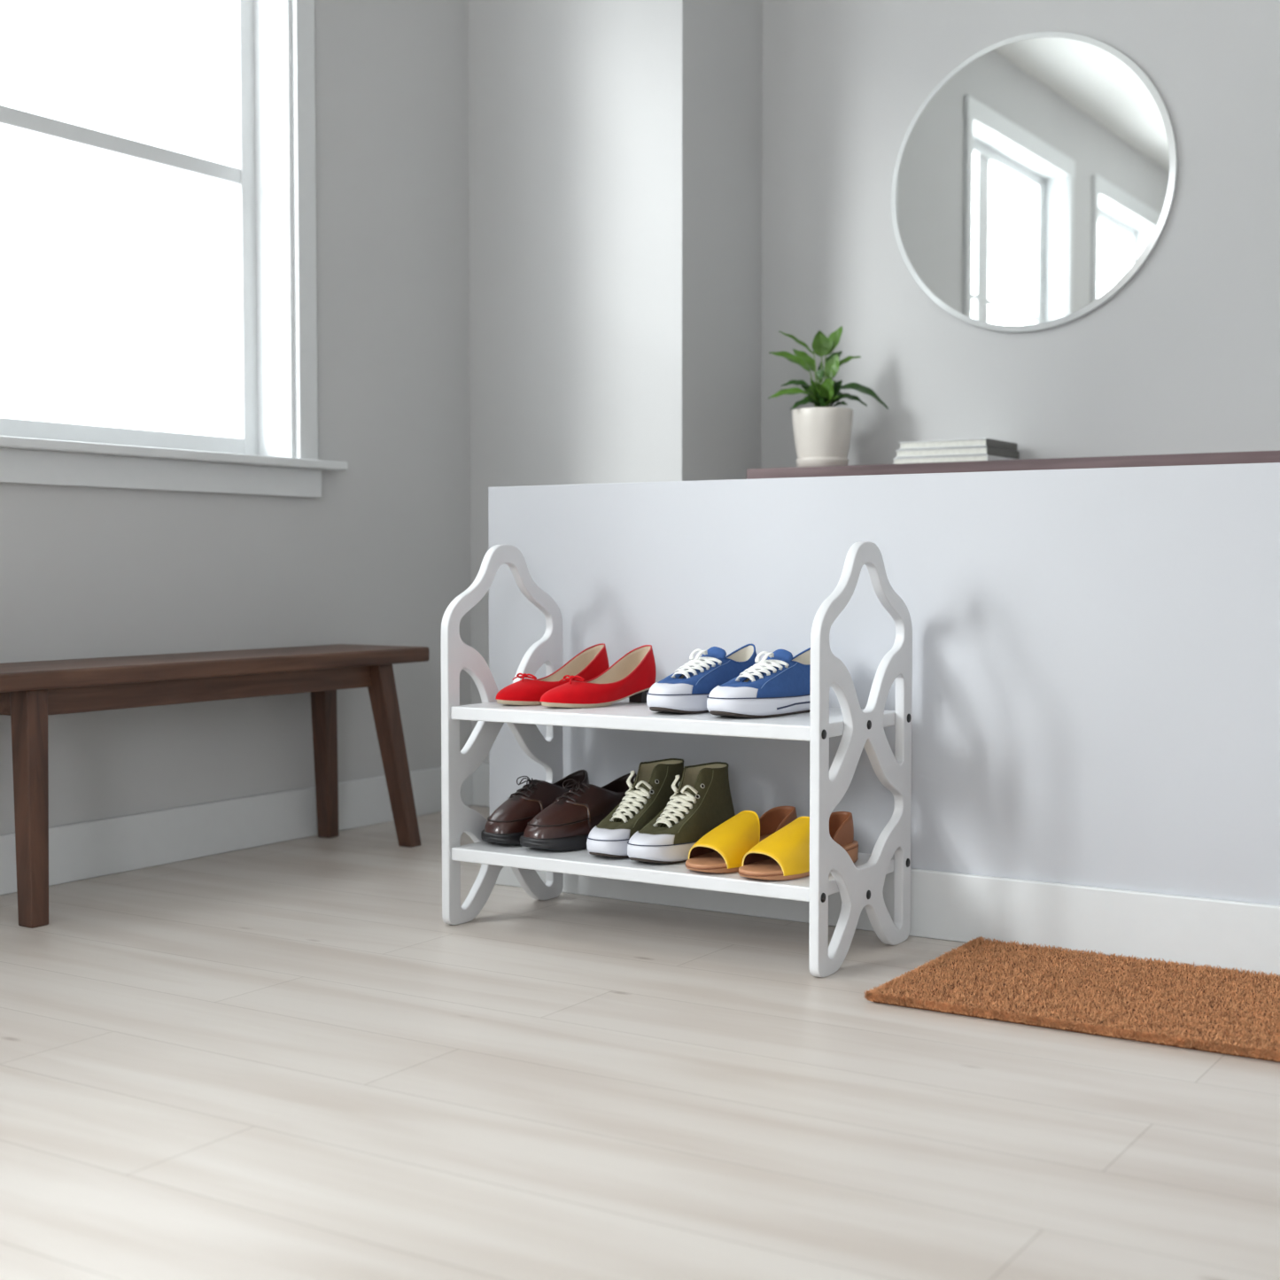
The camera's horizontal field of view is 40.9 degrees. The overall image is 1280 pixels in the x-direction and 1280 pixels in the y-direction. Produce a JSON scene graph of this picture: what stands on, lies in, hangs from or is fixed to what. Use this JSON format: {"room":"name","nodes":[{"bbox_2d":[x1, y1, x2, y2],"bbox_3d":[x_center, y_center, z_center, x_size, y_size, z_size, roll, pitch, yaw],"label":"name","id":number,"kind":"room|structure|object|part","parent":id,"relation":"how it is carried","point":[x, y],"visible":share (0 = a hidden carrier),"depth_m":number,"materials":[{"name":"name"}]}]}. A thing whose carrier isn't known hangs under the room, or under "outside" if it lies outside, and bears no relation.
{"room":"home entryway","nodes":[
{"label":"home entryway","id":0,"kind":"room"},
{"bbox_2d":[0,0,471,835],"bbox_3d":[-2.221,-0.910,1.851,0.140,2.930,7.408,2,3,32],"label":"wall","id":1,"kind":"structure","parent":0,"point":[381,557],"depth_m":4.09,"materials":[{"name":"grey paint"}]},
{"bbox_2d":[0,0,347,497],"bbox_3d":[-1.164,-1.237,3.462,0.185,1.854,1.470,2,3,32],"label":"window","id":2,"kind":"structure","parent":1,"relation":"in","point":[274,449],"depth_m":3.96,"materials":[{"name":"white paint"}]},
{"bbox_3d":[-1.225,-1.237,3.501,0.030,1.678,1.204,2,3,32],"label":"sash","id":3,"kind":"part","parent":2,"relation":"part of","materials":[{"name":"white glass"}]},
{"bbox_3d":[-1.164,-0.388,3.499,0.185,0.021,1.470,2,3,32],"label":"sill","id":4,"kind":"part","parent":2,"relation":"part of","materials":[{"name":"white paint"}]},
{"bbox_3d":[-1.115,-1.279,3.430,0.020,1.768,1.344,2,3,32],"label":"casing","id":5,"kind":"part","parent":2,"relation":"part of","materials":[{"name":"white paint"}]},
{"bbox_2d":[0,766,473,895],"bbox_3d":[-2.292,0.507,1.657,0.013,0.116,6.902,2,3,32],"label":"baseboard","id":6,"kind":"structure","parent":1,"relation":"attached to","point":[89,849],"depth_m":3.75,"materials":[{"name":"white paint"}]},
{"bbox_2d":[468,0,762,763],"bbox_3d":[-0.038,-1.026,4.550,0.652,2.930,0.506,2,3,32],"label":"wall","id":7,"kind":"structure","parent":0,"point":[615,146],"depth_m":4.33,"materials":[{"name":"grey paint"}]},
{"bbox_2d":[473,762,489,806],"bbox_3d":[-0.171,0.390,4.388,0.639,0.116,0.013,2,3,32],"label":"baseboard","id":8,"kind":"structure","parent":7,"relation":"attached to","point":[481,776],"depth_m":4.54,"materials":[{"name":"white paint"}]},
{"bbox_2d":[0,805,1279,1279],"bbox_3d":[-0.113,0.663,0.520,5.517,0.100,7.708,2,3,32],"label":"floor","id":9,"kind":"structure","parent":0,"point":[283,1060],"depth_m":2.03,"materials":[{"name":"beige wood"}]},
{"bbox_2d":[0,643,429,928],"bbox_3d":[-0.909,0.259,3.528,0.296,0.450,1.200,2,3,32],"label":"bench","id":10,"kind":"object","parent":9,"relation":"on","point":[30,692],"visible":1,"depth_m":3.42,"materials":[{"name":"brown wood"}]},
{"bbox_3d":[-1.172,0.111,3.146,0.135,0.052,0.020,2,3,32],"label":"cross rail","id":11,"kind":"part","parent":10,"relation":"part of","materials":[{"name":"brown wood"}]},
{"bbox_3d":[-1.087,0.296,3.066,0.099,0.416,0.084,2,3,32],"label":"leg","id":12,"kind":"part","parent":10,"relation":"part of","materials":[{"name":"brown wood"}]},
{"bbox_3d":[-0.919,0.051,3.526,0.271,0.034,1.200,2,3,32],"label":"seat","id":13,"kind":"part","parent":10,"relation":"part of","materials":[{"name":"brown wood"}]},
{"bbox_3d":[-0.733,0.256,4.002,0.066,0.416,0.082,2,3,32],"label":"leg","id":14,"kind":"part","parent":10,"relation":"part of","materials":[{"name":"brown wood"}]},
{"bbox_3d":[-0.561,0.261,3.893,0.099,0.416,0.084,2,3,32],"label":"leg","id":15,"kind":"part","parent":10,"relation":"part of","materials":[{"name":"brown wood"}]},
{"bbox_2d":[441,541,912,977],"bbox_3d":[0.056,0.171,2.966,0.744,0.676,0.352,2,3,32],"label":"shoe rack","id":16,"kind":"object","parent":9,"relation":"on","point":[860,884],"visible":0.95,"depth_m":2.87,"materials":[{"name":"white paint"}]},
{"bbox_3d":[-0.249,0.163,3.159,0.017,0.676,0.352,2,3,32],"label":"panel","id":17,"kind":"part","parent":16,"relation":"part of","materials":[{"name":"white paint"}]},
{"bbox_2d":[480,769,589,845],"bbox_3d":[-0.187,0.303,3.132,0.096,0.114,0.282,2,3,34],"label":"shoe","id":18,"kind":"object","parent":16,"relation":"on","point":[506,825],"visible":0.62,"depth_m":3.06,"materials":[{"name":"brown leather"}]},
{"bbox_2d":[495,643,609,705],"bbox_3d":[-0.158,0.061,3.092,0.255,0.103,0.081,-2,3,-41],"label":"ballet flat","id":19,"kind":"object","parent":16,"relation":"on","point":[592,662],"visible":0.79,"depth_m":3.09,"materials":[{"name":"red fabric"}]},
{"bbox_2d":[519,773,636,851],"bbox_3d":[-0.096,0.305,3.064,0.098,0.117,0.288,2,3,43],"label":"shoe","id":20,"kind":"object","parent":16,"relation":"on","point":[565,824],"visible":0.73,"depth_m":3.00,"materials":[{"name":"brown leather"}]},
{"bbox_2d":[539,644,656,707],"bbox_3d":[-0.071,0.064,3.034,0.255,0.103,0.081,-2,3,-44],"label":"ballet flat","id":21,"kind":"object","parent":16,"relation":"on","point":[634,673],"visible":0.99,"depth_m":3.03,"materials":[{"name":"red fabric"}]},
{"bbox_2d":[586,758,683,858],"bbox_3d":[0.003,0.292,2.998,0.092,0.149,0.279,2,3,36],"label":"sneaker","id":22,"kind":"object","parent":16,"relation":"on","point":[651,791],"visible":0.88,"depth_m":2.97,"materials":[{"name":"green fabric"}]},
{"bbox_2d":[451,840,894,901],"bbox_3d":[0.056,0.379,2.975,0.706,0.023,0.338,2,3,32],"label":"shelf","id":23,"kind":"object","parent":16,"relation":"attached to","point":[853,883],"depth_m":2.81,"materials":[{"name":"white paint"}]},
{"bbox_2d":[450,698,895,741],"bbox_3d":[0.056,0.130,2.964,0.706,0.023,0.338,2,3,32],"label":"shelf","id":24,"kind":"object","parent":16,"relation":"attached to","point":[621,715],"depth_m":2.80,"materials":[{"name":"white paint"}]},
{"bbox_2d":[627,761,735,863],"bbox_3d":[0.079,0.294,2.938,0.092,0.149,0.279,2,3,35],"label":"sneaker","id":25,"kind":"object","parent":16,"relation":"on","point":[702,802],"visible":0.89,"depth_m":2.91,"materials":[{"name":"green fabric"}]},
{"bbox_2d":[646,643,757,713],"bbox_3d":[0.109,0.065,2.943,0.098,0.109,0.287,2,3,35],"label":"sneaker","id":26,"kind":"object","parent":16,"relation":"on","point":[686,690],"visible":0.77,"depth_m":2.88,"materials":[{"name":"blue fabric"}]},
{"bbox_2d":[685,806,797,873],"bbox_3d":[0.176,0.329,2.864,0.096,0.086,0.287,2,3,40],"label":"sandal","id":27,"kind":"object","parent":16,"relation":"on","point":[722,849],"visible":0.6,"depth_m":2.81,"materials":[{"name":"yellow leather"}]},
{"bbox_2d":[706,647,810,718],"bbox_3d":[0.220,0.069,2.854,0.098,0.109,0.287,2,3,44],"label":"sneaker","id":28,"kind":"object","parent":16,"relation":"on","point":[779,685],"visible":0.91,"depth_m":2.80,"materials":[{"name":"blue fabric"}]},
{"bbox_2d":[737,811,858,880],"bbox_3d":[0.264,0.332,2.797,0.096,0.086,0.287,2,3,39],"label":"sandal","id":29,"kind":"object","parent":16,"relation":"on","point":[784,855],"visible":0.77,"depth_m":2.74,"materials":[{"name":"yellow leather"}]},
{"bbox_3d":[0.361,0.179,2.772,0.017,0.676,0.352,2,3,32],"label":"panel","id":30,"kind":"part","parent":16,"relation":"part of","materials":[{"name":"white paint"}]},
{"bbox_2d":[863,936,1279,1062],"bbox_3d":[0.743,0.520,2.499,0.713,0.018,0.458,2,3,32],"label":"doormat","id":31,"kind":"object","parent":9,"relation":"on","point":[1221,1011],"visible":1,"depth_m":2.49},
{"bbox_2d":[759,806,797,836],"bbox_3d":[0.229,0.317,2.927,0.060,0.058,0.107,2,3,40],"label":"sandal heel counter","id":32,"kind":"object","parent":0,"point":[775,818],"depth_m":2.96,"materials":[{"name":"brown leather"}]},
{"bbox_2d":[829,811,853,846],"bbox_3d":[0.317,0.320,2.860,0.060,0.058,0.107,2,3,39],"label":"sandal heel counter","id":33,"kind":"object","parent":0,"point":[841,823],"depth_m":2.86,"materials":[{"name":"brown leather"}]},
{"bbox_2d":[488,462,1279,905],"bbox_3d":[1.542,0.139,2.337,4.292,0.793,0.120,2,3,32],"label":"wall","id":34,"kind":"structure","parent":0,"point":[1096,685],"depth_m":2.86,"materials":[{"name":"white paint"}]},
{"bbox_2d":[495,866,1279,976],"bbox_3d":[1.507,0.479,2.295,4.291,0.116,0.012,2,3,32],"label":"baseboard","id":35,"kind":"structure","parent":34,"relation":"attached to","point":[945,905],"depth_m":2.82,"materials":[{"name":"white paint"}]},
{"bbox_2d":[760,0,1279,468],"bbox_3d":[2.147,-0.977,3.405,4.665,2.930,0.100,2,3,32],"label":"wall","id":36,"kind":"structure","parent":0,"point":[1184,358],"depth_m":4.13,"materials":[{"name":"grey paint"}]},
{"bbox_2d":[746,450,1279,479],"bbox_3d":[1.057,-0.390,3.892,1.700,0.034,0.286,2,3,32],"label":"wall ledge","id":37,"kind":"object","parent":36,"relation":"attached to","point":[1256,456],"visible":0.51,"depth_m":3.85,"materials":[{"name":"brown wood"}]},
{"bbox_2d":[768,325,888,466],"bbox_3d":[0.464,-0.599,4.232,0.249,0.354,0.170,2,3,32],"label":"potted plant","id":38,"kind":"object","parent":37,"relation":"on","point":[822,434],"visible":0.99,"depth_m":4.21,"materials":[{"name":"green plant"}]},
{"bbox_3d":[0.435,-0.633,4.244,0.018,0.162,0.013,2,3,32],"label":"stem","id":39,"kind":"part","parent":38,"relation":"part of","materials":[{"name":"green plant"}]},
{"bbox_3d":[0.452,-0.498,4.250,0.151,0.143,0.151,2,3,32],"label":"pot","id":40,"kind":"part","parent":38,"relation":"part of","materials":[{"name":"white ceramic"}]},
{"bbox_3d":[0.457,-0.631,4.244,0.008,0.157,0.006,2,3,32],"label":"stem","id":41,"kind":"part","parent":38,"relation":"part of","materials":[{"name":"green plant"}]},
{"bbox_2d":[892,454,1018,464],"bbox_3d":[0.758,-0.425,4.113,0.238,0.018,0.212,2,3,32],"label":"book","id":42,"kind":"object","parent":37,"relation":"on","point":[982,457],"visible":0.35,"depth_m":4.02,"materials":[{"name":"white paper"}]},
{"bbox_2d":[895,446,1018,458],"bbox_3d":[0.760,-0.444,4.107,0.231,0.018,0.206,2,3,32],"label":"book","id":43,"kind":"object","parent":42,"relation":"on","point":[978,450],"visible":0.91,"depth_m":4.02,"materials":[{"name":"white paper"}]},
{"bbox_2d":[899,438,1017,450],"bbox_3d":[0.761,-0.462,4.102,0.220,0.018,0.200,2,3,32],"label":"book","id":44,"kind":"object","parent":43,"relation":"on","point":[973,442],"visible":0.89,"depth_m":4.02,"materials":[{"name":"white paper"}]},
{"bbox_2d":[891,31,1177,332],"bbox_3d":[0.927,-1.092,4.105,0.704,0.704,0.017,2,3,32],"label":"wall mirror","id":45,"kind":"object","parent":36,"relation":"attached to","point":[1036,179],"visible":1,"depth_m":4.09,"materials":[{"name":"silver metal"}]}
]}

